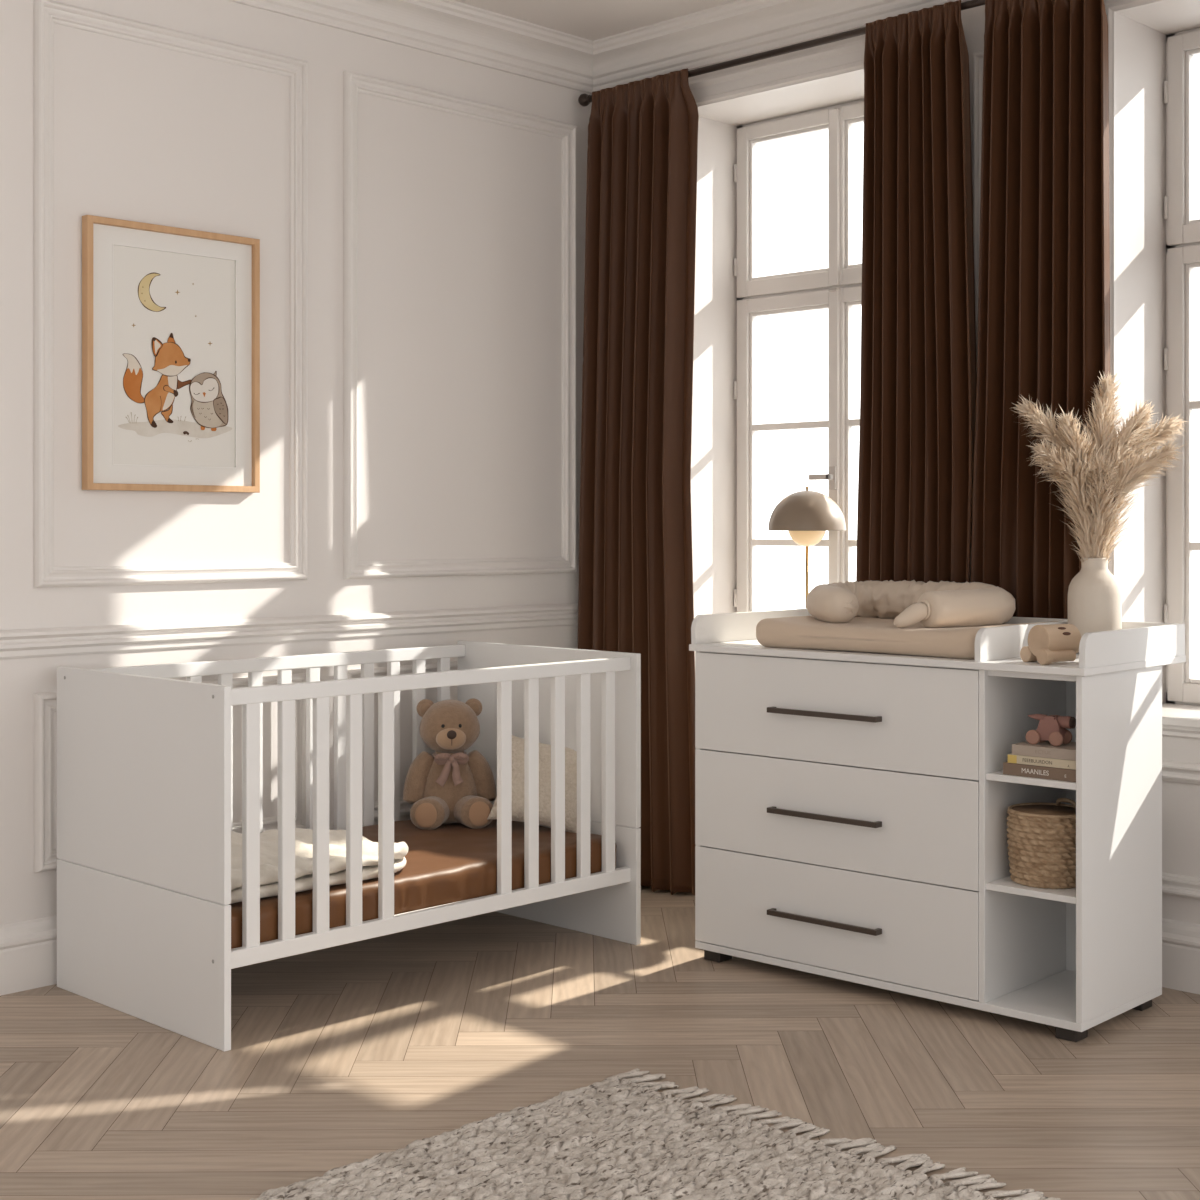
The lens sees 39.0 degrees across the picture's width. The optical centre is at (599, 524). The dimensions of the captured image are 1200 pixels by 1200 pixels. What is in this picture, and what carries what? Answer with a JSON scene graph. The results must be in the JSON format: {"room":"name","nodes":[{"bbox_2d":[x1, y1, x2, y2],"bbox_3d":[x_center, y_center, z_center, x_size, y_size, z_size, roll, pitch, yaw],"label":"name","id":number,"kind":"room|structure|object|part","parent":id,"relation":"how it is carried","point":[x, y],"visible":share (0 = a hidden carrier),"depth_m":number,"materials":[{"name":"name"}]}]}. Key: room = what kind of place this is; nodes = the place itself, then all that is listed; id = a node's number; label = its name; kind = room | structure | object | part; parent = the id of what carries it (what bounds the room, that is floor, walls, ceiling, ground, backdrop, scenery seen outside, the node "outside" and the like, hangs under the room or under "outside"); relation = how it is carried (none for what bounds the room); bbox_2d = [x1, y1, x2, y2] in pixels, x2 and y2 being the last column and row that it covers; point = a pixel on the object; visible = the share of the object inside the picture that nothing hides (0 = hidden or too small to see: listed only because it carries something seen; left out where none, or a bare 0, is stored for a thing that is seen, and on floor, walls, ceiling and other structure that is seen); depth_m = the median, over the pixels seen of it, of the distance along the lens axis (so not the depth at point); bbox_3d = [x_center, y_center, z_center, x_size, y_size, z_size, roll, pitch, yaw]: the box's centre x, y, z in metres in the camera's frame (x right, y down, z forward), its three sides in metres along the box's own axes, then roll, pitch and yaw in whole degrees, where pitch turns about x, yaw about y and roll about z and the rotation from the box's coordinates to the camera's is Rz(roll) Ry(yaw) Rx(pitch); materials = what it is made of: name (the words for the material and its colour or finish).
{"room":"children's room","nodes":[
{"label":"children's room","id":0,"kind":"room"},
{"bbox_2d":[0,0,591,924],"bbox_3d":[-1.790,-0.226,4.230,0.200,3.012,5.560,0,0,44],"label":"wall","id":1,"kind":"structure","parent":0,"point":[460,217],"depth_m":5.05,"materials":[{"name":"white paint"}]},
{"bbox_2d":[0,915,56,995],"bbox_3d":[-1.835,1.113,4.022,0.026,0.174,5.200,0,0,44],"label":"baseboard","id":2,"kind":"structure","parent":1,"relation":"attached to","point":[28,949],"depth_m":4.38,"materials":[{"name":"white wood"}]},
{"bbox_2d":[33,673,305,872],"bbox_3d":[-1.165,0.670,4.706,0.026,0.465,0.855,0,0,44],"label":"trim","id":3,"kind":"structure","parent":1,"relation":"attached to","point":[45,858],"depth_m":4.42,"materials":[{"name":"white"}]},
{"bbox_2d":[33,0,307,587],"bbox_3d":[-1.165,-0.604,4.706,0.026,1.533,0.855,0,0,44],"label":"trim","id":4,"kind":"structure","parent":1,"relation":"attached to","point":[46,13],"depth_m":4.59,"materials":[{"name":"white wood"}]},
{"bbox_2d":[82,215,259,492],"bbox_3d":[-1.177,-0.457,4.689,0.030,0.728,0.542,0,0,44],"label":"picture frame","id":5,"kind":"object","parent":1,"relation":"attached to","point":[171,315],"visible":1,"depth_m":4.68,"materials":[{"name":"brown wood"}]},
{"bbox_2d":[114,245,234,466],"bbox_3d":[-1.178,-0.459,4.699,0.001,0.610,0.406,0,0,44],"label":"print","id":6,"kind":"object","parent":5,"relation":"attached to","point":[174,305],"depth_m":4.70,"materials":[{"name":"white paper"}]},
{"bbox_2d":[0,603,577,659],"bbox_3d":[-1.834,0.307,4.021,0.028,0.075,5.200,0,0,44],"label":"trim","id":7,"kind":"structure","parent":1,"relation":"attached to","point":[84,640],"depth_m":4.91,"materials":[{"name":"white wood"}]},
{"bbox_2d":[347,661,457,819],"bbox_3d":[-0.425,0.670,5.461,0.026,0.465,0.977,0,0,44],"label":"trim","id":8,"kind":"structure","parent":1,"relation":"attached to","point":[405,807],"depth_m":5.26,"materials":[{"name":"white"}]},
{"bbox_2d":[228,0,592,93],"bbox_3d":[-1.801,-1.563,3.988,0.122,0.137,5.200,0,0,44],"label":"trim","id":9,"kind":"structure","parent":1,"relation":"attached to","point":[453,29],"depth_m":5.38,"materials":[{"name":"white"}]},
{"bbox_2d":[343,71,575,578],"bbox_3d":[-0.425,-0.604,5.461,0.026,1.533,0.977,0,0,44],"label":"trim","id":10,"kind":"structure","parent":1,"relation":"attached to","point":[353,83],"depth_m":5.38,"materials":[{"name":"white"}]},
{"bbox_2d":[454,0,736,40],"bbox_3d":[0.013,-1.682,2.212,5.200,0.100,5.200,0,0,44],"label":"ceiling","id":11,"kind":"structure","parent":0,"point":[593,20],"depth_m":5.40,"materials":[{"name":"white paint"}]},
{"bbox_2d":[0,886,1199,1199],"bbox_3d":[0.013,1.240,2.212,5.200,0.080,5.200,0,0,44],"label":"floor","id":12,"kind":"structure","parent":0,"point":[345,1054],"depth_m":3.79,"materials":[{"name":"brown wood"}]},
{"bbox_2d":[57,641,640,1051],"bbox_3d":[-0.648,0.784,4.630,0.780,0.832,1.392,0,0,44],"label":"bed","id":13,"kind":"object","parent":12,"relation":"on","point":[145,756],"visible":0.91,"depth_m":4.25,"materials":[{"name":"white paint"}]},
{"bbox_3d":[-1.127,0.784,4.140,0.780,0.832,0.019,0,0,44],"label":"panel","id":14,"kind":"part","parent":13,"relation":"part of","materials":[{"name":"white paint"}]},
{"bbox_3d":[-0.906,0.397,4.883,0.024,0.038,1.352,0,0,44],"label":"rail","id":15,"kind":"part","parent":13,"relation":"part of","materials":[{"name":"white paint"}]},
{"bbox_2d":[229,819,615,948],"bbox_3d":[-0.650,0.950,4.632,0.697,0.117,1.335,0,0,44],"label":"mattress","id":16,"kind":"object","parent":13,"relation":"on","point":[447,863],"visible":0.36,"depth_m":4.48,"materials":[{"name":"brown fabric"}]},
{"bbox_2d":[231,828,407,903],"bbox_3d":[-0.840,0.855,4.371,0.656,0.079,0.553,0,0,-44],"label":"quilt","id":17,"kind":"object","parent":16,"relation":"on","point":[303,837],"visible":0.38,"depth_m":4.25,"materials":[{"name":"beige fabric"}]},
{"bbox_2d":[403,698,496,829],"bbox_3d":[-0.448,0.712,5.084,0.283,0.374,0.216,0,0,-9],"label":"teddy bear","id":18,"kind":"object","parent":16,"relation":"on","point":[450,785],"visible":1,"depth_m":5.05},
{"bbox_3d":[-0.540,0.761,5.096,0.107,0.160,0.080,0,0,-9],"label":"arm","id":19,"kind":"part","parent":18,"relation":"part of"},
{"bbox_3d":[-0.505,0.852,5.038,0.124,0.095,0.135,0,0,-9],"label":"leg","id":20,"kind":"part","parent":18,"relation":"part of","materials":[{"name":"brown fabric"}]},
{"bbox_3d":[-0.380,0.852,5.058,0.124,0.095,0.135,0,0,-9],"label":"leg","id":21,"kind":"part","parent":18,"relation":"part of","materials":[{"name":"brown fabric"}]},
{"bbox_3d":[-0.365,0.761,5.124,0.107,0.160,0.080,0,0,-9],"label":"arm","id":22,"kind":"part","parent":18,"relation":"part of"},
{"bbox_2d":[487,735,576,832],"bbox_3d":[-0.162,0.768,5.014,0.323,0.280,0.159,0,0,12],"label":"cushion","id":23,"kind":"object","parent":16,"relation":"on","point":[517,743],"visible":0.4,"depth_m":4.96,"materials":[{"name":"beige fabric"}]},
{"bbox_3d":[-0.393,0.397,4.380,0.024,0.038,1.352,0,0,44],"label":"rail","id":24,"kind":"part","parent":13,"relation":"part of","materials":[{"name":"white paint"}]},
{"bbox_3d":[-0.393,1.002,4.380,0.024,0.041,1.352,0,0,44],"label":"rail","id":25,"kind":"part","parent":13,"relation":"part of","materials":[{"name":"white paint"}]},
{"bbox_3d":[-0.168,0.784,5.119,0.780,0.832,0.019,0,0,44],"label":"panel","id":26,"kind":"part","parent":13,"relation":"part of","materials":[{"name":"white paint"}]},
{"bbox_2d":[249,1068,1060,1199],"bbox_3d":[0.036,1.188,2.530,1.611,0.023,1.803,0,0,44],"label":"woven rug","id":27,"kind":"object","parent":12,"relation":"on","point":[611,1138],"visible":1,"depth_m":3.16,"materials":[{"name":"fabric"}]},
{"bbox_2d":[689,608,1185,1041],"bbox_3d":[0.859,0.725,4.484,1.178,0.950,0.570,0,0,43],"label":"dresser","id":28,"kind":"object","parent":12,"relation":"on","point":[851,807],"visible":0.92,"depth_m":4.22,"materials":[{"name":"white paint"}]},
{"bbox_3d":[0.576,1.024,4.377,0.342,0.014,0.028,0,0,43],"label":"handle","id":29,"kind":"part","parent":28,"relation":"part of","materials":[{"name":"brown metal"}]},
{"bbox_3d":[0.576,0.754,4.377,0.342,0.014,0.028,0,0,43],"label":"handle","id":30,"kind":"part","parent":28,"relation":"part of","materials":[{"name":"brown metal"}]},
{"bbox_3d":[0.576,0.489,4.377,0.342,0.014,0.028,0,0,43],"label":"handle","id":31,"kind":"part","parent":28,"relation":"part of","materials":[{"name":"brown metal"}]},
{"bbox_3d":[0.593,1.017,4.393,0.882,0.261,0.018,0,0,43],"label":"drawer","id":32,"kind":"part","parent":28,"relation":"part of","materials":[{"name":"white paint"}]},
{"bbox_3d":[0.593,0.751,4.393,0.882,0.264,0.018,0,0,43],"label":"drawer","id":33,"kind":"part","parent":28,"relation":"part of","materials":[{"name":"white paint"}]},
{"bbox_3d":[0.593,0.484,4.393,0.882,0.265,0.018,0,0,43],"label":"drawer","id":34,"kind":"part","parent":28,"relation":"part of","materials":[{"name":"white paint"}]},
{"bbox_3d":[0.834,0.356,4.455,1.120,0.016,0.396,0,0,43],"label":"panel","id":35,"kind":"part","parent":28,"relation":"part of","materials":[{"name":"white paint"}]},
{"bbox_2d":[756,615,1056,658],"bbox_3d":[0.828,0.292,4.533,0.688,0.080,0.498,0,0,43],"label":"mat","id":36,"kind":"object","parent":28,"relation":"on","point":[860,634],"visible":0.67,"depth_m":4.37,"materials":[{"name":"beige fabric"}]},
{"bbox_2d":[806,580,1015,627],"bbox_3d":[0.813,0.213,4.598,0.591,0.120,0.468,0,0,43],"label":"bolster cushion","id":37,"kind":"object","parent":36,"relation":"on","point":[943,604],"visible":0.98,"depth_m":4.51,"materials":[{"name":"beige fabric"}]},
{"bbox_3d":[0.831,1.159,4.452,1.152,0.019,0.428,0,0,43],"label":"panel","id":38,"kind":"part","parent":28,"relation":"part of","materials":[{"name":"white paint"}]},
{"bbox_3d":[1.059,0.749,4.235,0.016,0.802,0.414,0,0,43],"label":"divider panel","id":39,"kind":"part","parent":28,"relation":"part of","materials":[{"name":"white paint"}]},
{"bbox_2d":[986,876,1075,903],"bbox_3d":[1.154,0.870,4.151,0.237,0.016,0.408,0,0,43],"label":"shelf","id":40,"kind":"object","parent":28,"relation":"attached to","point":[995,885],"depth_m":4.02,"materials":[{"name":"white paint"}]},
{"bbox_2d":[986,770,1075,789],"bbox_3d":[1.154,0.606,4.151,0.237,0.016,0.408,0,0,43],"label":"shelf","id":41,"kind":"object","parent":28,"relation":"attached to","point":[994,778],"depth_m":4.02,"materials":[{"name":"white paint"}]},
{"bbox_2d":[1003,762,1075,781],"bbox_3d":[1.085,0.584,4.052,0.190,0.028,0.146,0,0,43],"label":"book","id":42,"kind":"object","parent":28,"relation":"on","point":[1060,774],"visible":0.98,"depth_m":4.00,"materials":[{"name":"brown paper"}]},
{"bbox_2d":[1008,753,1075,769],"bbox_3d":[1.090,0.559,4.050,0.180,0.020,0.141,0,0,43],"label":"book","id":43,"kind":"object","parent":42,"relation":"on","point":[1017,759],"visible":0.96,"depth_m":4.00,"materials":[{"name":"beige paper"}]},
{"bbox_2d":[1012,741,1075,760],"bbox_3d":[1.094,0.537,4.047,0.172,0.024,0.139,0,0,43],"label":"book","id":44,"kind":"object","parent":43,"relation":"on","point":[1045,749],"visible":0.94,"depth_m":4.01,"materials":[{"name":"beige paper"}]},
{"bbox_2d":[1026,714,1075,745],"bbox_3d":[1.078,0.489,4.052,0.116,0.071,0.064,0,0,37],"label":"toy","id":45,"kind":"object","parent":44,"relation":"on","point":[1051,728],"visible":1,"depth_m":4.04,"materials":[{"name":"pink wood"}]},
{"bbox_2d":[1007,798,1075,888],"bbox_3d":[1.083,0.765,4.092,0.197,0.195,0.197,0,0,10],"label":"woven basket","id":46,"kind":"object","parent":28,"relation":"on","point":[1041,841],"visible":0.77,"depth_m":4.02,"materials":[{"name":"brown wicker"}]},
{"bbox_3d":[1.141,0.697,4.145,0.018,0.058,0.064,0,0,-41],"label":"handle","id":47,"kind":"part","parent":46,"relation":"part of","materials":[{"name":"brown wicker"}]},
{"bbox_2d":[1020,624,1080,664],"bbox_3d":[1.077,0.284,4.060,0.122,0.092,0.118,0,0,-27],"label":"toy","id":48,"kind":"object","parent":28,"relation":"on","point":[1047,644],"visible":1,"depth_m":4.03,"materials":[{"name":"brown wood"}]},
{"bbox_3d":[0.971,0.749,4.604,1.120,0.802,0.008,0,0,43],"label":"panel","id":49,"kind":"part","parent":28,"relation":"part of","materials":[{"name":"white paint"}]},
{"bbox_2d":[1068,558,1121,653],"bbox_3d":[1.273,0.207,4.362,0.134,0.246,0.134,0,0,44],"label":"vase","id":50,"kind":"object","parent":28,"relation":"on","point":[1094,594],"visible":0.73,"depth_m":4.31,"materials":[{"name":"white ceramic"}]},
{"bbox_2d":[1012,394,1103,561],"bbox_3d":[1.183,-0.046,4.352,0.261,0.581,0.162,0,0,8],"label":"stem","id":51,"kind":"object","parent":50,"relation":"in","point":[1039,421],"visible":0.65,"depth_m":4.33,"materials":[{"name":"brown plant"}]},
{"bbox_2d":[1026,436,1109,567],"bbox_3d":[1.196,0.008,4.299,0.238,0.472,0.149,0,0,-27],"label":"stem","id":52,"kind":"object","parent":50,"relation":"in","point":[1062,471],"visible":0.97,"depth_m":4.29,"materials":[{"name":"brown plant"}]},
{"bbox_2d":[1050,405,1107,560],"bbox_3d":[1.225,-0.032,4.329,0.151,0.552,0.172,0,0,44],"label":"stem","id":53,"kind":"object","parent":50,"relation":"in","point":[1068,425],"visible":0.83,"depth_m":4.30,"materials":[{"name":"brown plant"}]},
{"bbox_2d":[1079,451,1124,559],"bbox_3d":[1.268,0.027,4.292,0.130,0.434,0.177,0,0,15],"label":"stem","id":54,"kind":"object","parent":50,"relation":"in","point":[1102,485],"visible":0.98,"depth_m":4.28,"materials":[{"name":"brown plant"}]},
{"bbox_2d":[1078,370,1127,525],"bbox_3d":[1.291,-0.079,4.383,0.158,0.646,0.162,0,0,44],"label":"stem","id":55,"kind":"object","parent":50,"relation":"in","point":[1105,402],"visible":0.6,"depth_m":4.37,"materials":[{"name":"brown plant"}]},
{"bbox_2d":[1093,399,1155,549],"bbox_3d":[1.340,-0.042,4.383,0.213,0.572,0.153,0,0,-23],"label":"stem","id":56,"kind":"object","parent":50,"relation":"in","point":[1133,427],"visible":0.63,"depth_m":4.36,"materials":[{"name":"brown plant"}]},
{"bbox_2d":[1099,440,1185,562],"bbox_3d":[1.360,0.011,4.313,0.253,0.466,0.143,0,0,23],"label":"stem","id":57,"kind":"object","parent":50,"relation":"in","point":[1138,469],"visible":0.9,"depth_m":4.31,"materials":[{"name":"brown plant"}]},
{"bbox_2d":[1099,415,1188,565],"bbox_3d":[1.381,-0.028,4.408,0.292,0.544,0.156,0,0,-19],"label":"stem","id":58,"kind":"object","parent":50,"relation":"in","point":[1163,432],"visible":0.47,"depth_m":4.39,"materials":[{"name":"brown plant"}]},
{"bbox_3d":[1.249,0.749,4.068,0.016,0.802,0.426,0,0,43],"label":"panel","id":59,"kind":"part","parent":28,"relation":"part of","materials":[{"name":"white paint"}]},
{"bbox_2d":[688,0,1199,923],"bbox_3d":[1.958,-0.226,4.198,5.200,3.012,0.360,0,0,44],"label":"wall","id":60,"kind":"structure","parent":0,"point":[1141,32],"depth_m":4.70,"materials":[{"name":"white paint"}]},
{"bbox_2d":[689,39,864,107],"bbox_3d":[0.566,-0.465,5.291,1.030,1.970,0.026,0,0,44],"label":"trim","id":61,"kind":"structure","parent":60,"relation":"attached to","point":[847,58],"depth_m":5.29,"materials":[{"name":"white paint"}]},
{"bbox_2d":[593,0,968,91],"bbox_3d":[1.790,-1.563,4.026,5.200,0.137,0.122,0,0,44],"label":"trim","id":62,"kind":"structure","parent":60,"relation":"attached to","point":[739,28],"depth_m":5.39,"materials":[{"name":"white paint"}]},
{"bbox_2d":[578,0,984,106],"bbox_3d":[1.050,-1.450,4.758,3.063,0.048,0.108,0,0,44],"label":"curtain rod","id":63,"kind":"object","parent":60,"relation":"attached to","point":[584,100],"visible":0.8,"depth_m":5.19,"materials":[{"name":"brown metal"}]},
{"bbox_2d":[578,68,698,895],"bbox_3d":[0.123,-0.136,5.611,0.503,2.660,0.112,0,0,44],"label":"curtain","id":64,"kind":"object","parent":63,"relation":"hanging from","point":[635,593],"visible":0.84,"depth_m":5.56,"materials":[{"name":"brown fabric"}]},
{"bbox_2d":[856,0,976,582],"bbox_3d":[0.897,-0.136,4.867,0.437,2.660,0.125,0,0,44],"label":"curtain","id":65,"kind":"object","parent":63,"relation":"hanging from","point":[918,381],"visible":0.62,"depth_m":4.84,"materials":[{"name":"brown fabric"}]},
{"bbox_2d":[971,0,1110,618],"bbox_3d":[1.184,-0.136,4.588,0.430,2.660,0.121,0,0,44],"label":"curtain","id":66,"kind":"object","parent":63,"relation":"hanging from","point":[1044,300],"visible":0.6,"depth_m":4.57,"materials":[{"name":"brown fabric"}]},
{"bbox_2d":[734,99,863,612],"bbox_3d":[0.685,-0.422,5.413,0.860,1.885,0.375,0,0,44],"label":"window","id":67,"kind":"structure","parent":60,"relation":"in","point":[837,288],"depth_m":5.59,"materials":[{"name":"white paint"}]},
{"bbox_3d":[0.630,-0.139,5.657,0.416,1.254,0.045,0,0,44],"label":"sash","id":68,"kind":"part","parent":67,"relation":"part of","materials":[{"name":"white paint"}]},
{"bbox_3d":[0.630,-1.064,5.657,0.416,0.578,0.045,0,0,44],"label":"sash","id":69,"kind":"part","parent":67,"relation":"part of","materials":[{"name":"white paint"}]},
{"bbox_3d":[0.795,-0.432,5.526,0.860,1.865,0.060,0,0,44],"label":"frame","id":70,"kind":"part","parent":67,"relation":"part of","materials":[{"name":"white paint"}]},
{"bbox_2d":[768,486,845,607],"bbox_3d":[0.660,0.186,5.400,0.246,0.619,0.246,0,0,44],"label":"table lamp","id":71,"kind":"object","parent":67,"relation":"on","point":[807,515],"visible":0.91,"depth_m":5.32,"materials":[{"name":"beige metal"}]},
{"bbox_3d":[0.660,0.263,5.400,0.010,0.443,0.010,0,0,44],"label":"stem","id":72,"kind":"part","parent":71,"relation":"part of","materials":[{"name":"gold metal"}]},
{"bbox_3d":[0.660,-0.046,5.400,0.246,0.128,0.246,0,0,44],"label":"lamp shade","id":73,"kind":"part","parent":71,"relation":"part of","materials":[{"name":"beige metal"}]},
{"bbox_3d":[0.660,0.028,5.400,0.120,0.082,0.120,0,0,44],"label":"lamp shade","id":74,"kind":"part","parent":71,"relation":"part of","materials":[{"name":"beige glass"}]},
{"bbox_3d":[0.717,-0.155,5.494,0.082,0.018,0.030,0,0,44],"label":"lever","id":75,"kind":"part","parent":67,"relation":"part of","materials":[{"name":"white metal"}]},
{"bbox_3d":[0.753,-0.152,5.482,0.026,0.075,0.008,0,0,44],"label":"handle","id":76,"kind":"part","parent":67,"relation":"part of","materials":[{"name":"white metal"}]},
{"bbox_3d":[0.930,-1.064,5.363,0.416,0.578,0.045,0,0,44],"label":"sash","id":77,"kind":"part","parent":67,"relation":"part of","materials":[{"name":"white paint"}]},
{"bbox_3d":[0.930,-0.139,5.363,0.416,1.254,0.045,0,0,44],"label":"sash","id":78,"kind":"part","parent":67,"relation":"part of","materials":[{"name":"white paint"}]},
{"bbox_2d":[973,50,983,364],"bbox_3d":[1.155,-0.589,4.714,0.270,1.503,0.026,0,0,44],"label":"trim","id":79,"kind":"structure","parent":60,"relation":"attached to","point":[978,57],"depth_m":4.79,"materials":[{"name":"white paint"}]},
{"bbox_2d":[1104,0,1168,577],"bbox_3d":[1.673,-0.465,4.207,1.030,1.970,0.026,0,0,44],"label":"trim","id":80,"kind":"structure","parent":60,"relation":"attached to","point":[1112,7],"depth_m":4.51,"materials":[{"name":"white paint"}]},
{"bbox_2d":[1162,28,1199,728],"bbox_3d":[1.792,-0.422,4.329,0.860,1.885,0.375,0,0,44],"label":"window","id":81,"kind":"structure","parent":60,"relation":"in","point":[1181,708],"depth_m":4.67,"materials":[{"name":"white paint"}]},
{"bbox_3d":[1.777,0.508,4.312,0.860,0.024,0.330,0,0,44],"label":"sill","id":82,"kind":"part","parent":81,"relation":"part of","materials":[{"name":"white paint"}]},
{"bbox_3d":[1.737,-1.064,4.572,0.416,0.578,0.045,0,0,44],"label":"sash","id":83,"kind":"part","parent":81,"relation":"part of","materials":[{"name":"white paint"}]},
{"bbox_3d":[1.737,-0.139,4.572,0.416,1.254,0.045,0,0,44],"label":"sash","id":84,"kind":"part","parent":81,"relation":"part of","materials":[{"name":"white paint"}]},
{"bbox_2d":[1162,918,1199,994],"bbox_3d":[1.823,1.113,4.060,5.200,0.174,0.026,0,0,44],"label":"baseboard","id":85,"kind":"structure","parent":60,"relation":"attached to","point":[1180,939],"depth_m":4.37,"materials":[{"name":"white"}]},
{"bbox_2d":[1162,760,1199,899],"bbox_3d":[1.671,0.787,4.208,0.825,0.346,0.026,0,0,44],"label":"trim","id":86,"kind":"structure","parent":60,"relation":"attached to","point":[1172,771],"depth_m":4.37,"materials":[{"name":"white wood"}]},
{"bbox_2d":[1162,725,1199,739],"bbox_3d":[1.675,0.536,4.209,0.920,0.032,0.020,0,0,44],"label":"trim","id":87,"kind":"structure","parent":60,"relation":"attached to","point":[1167,731],"depth_m":4.38,"materials":[{"name":"white"}]}
]}

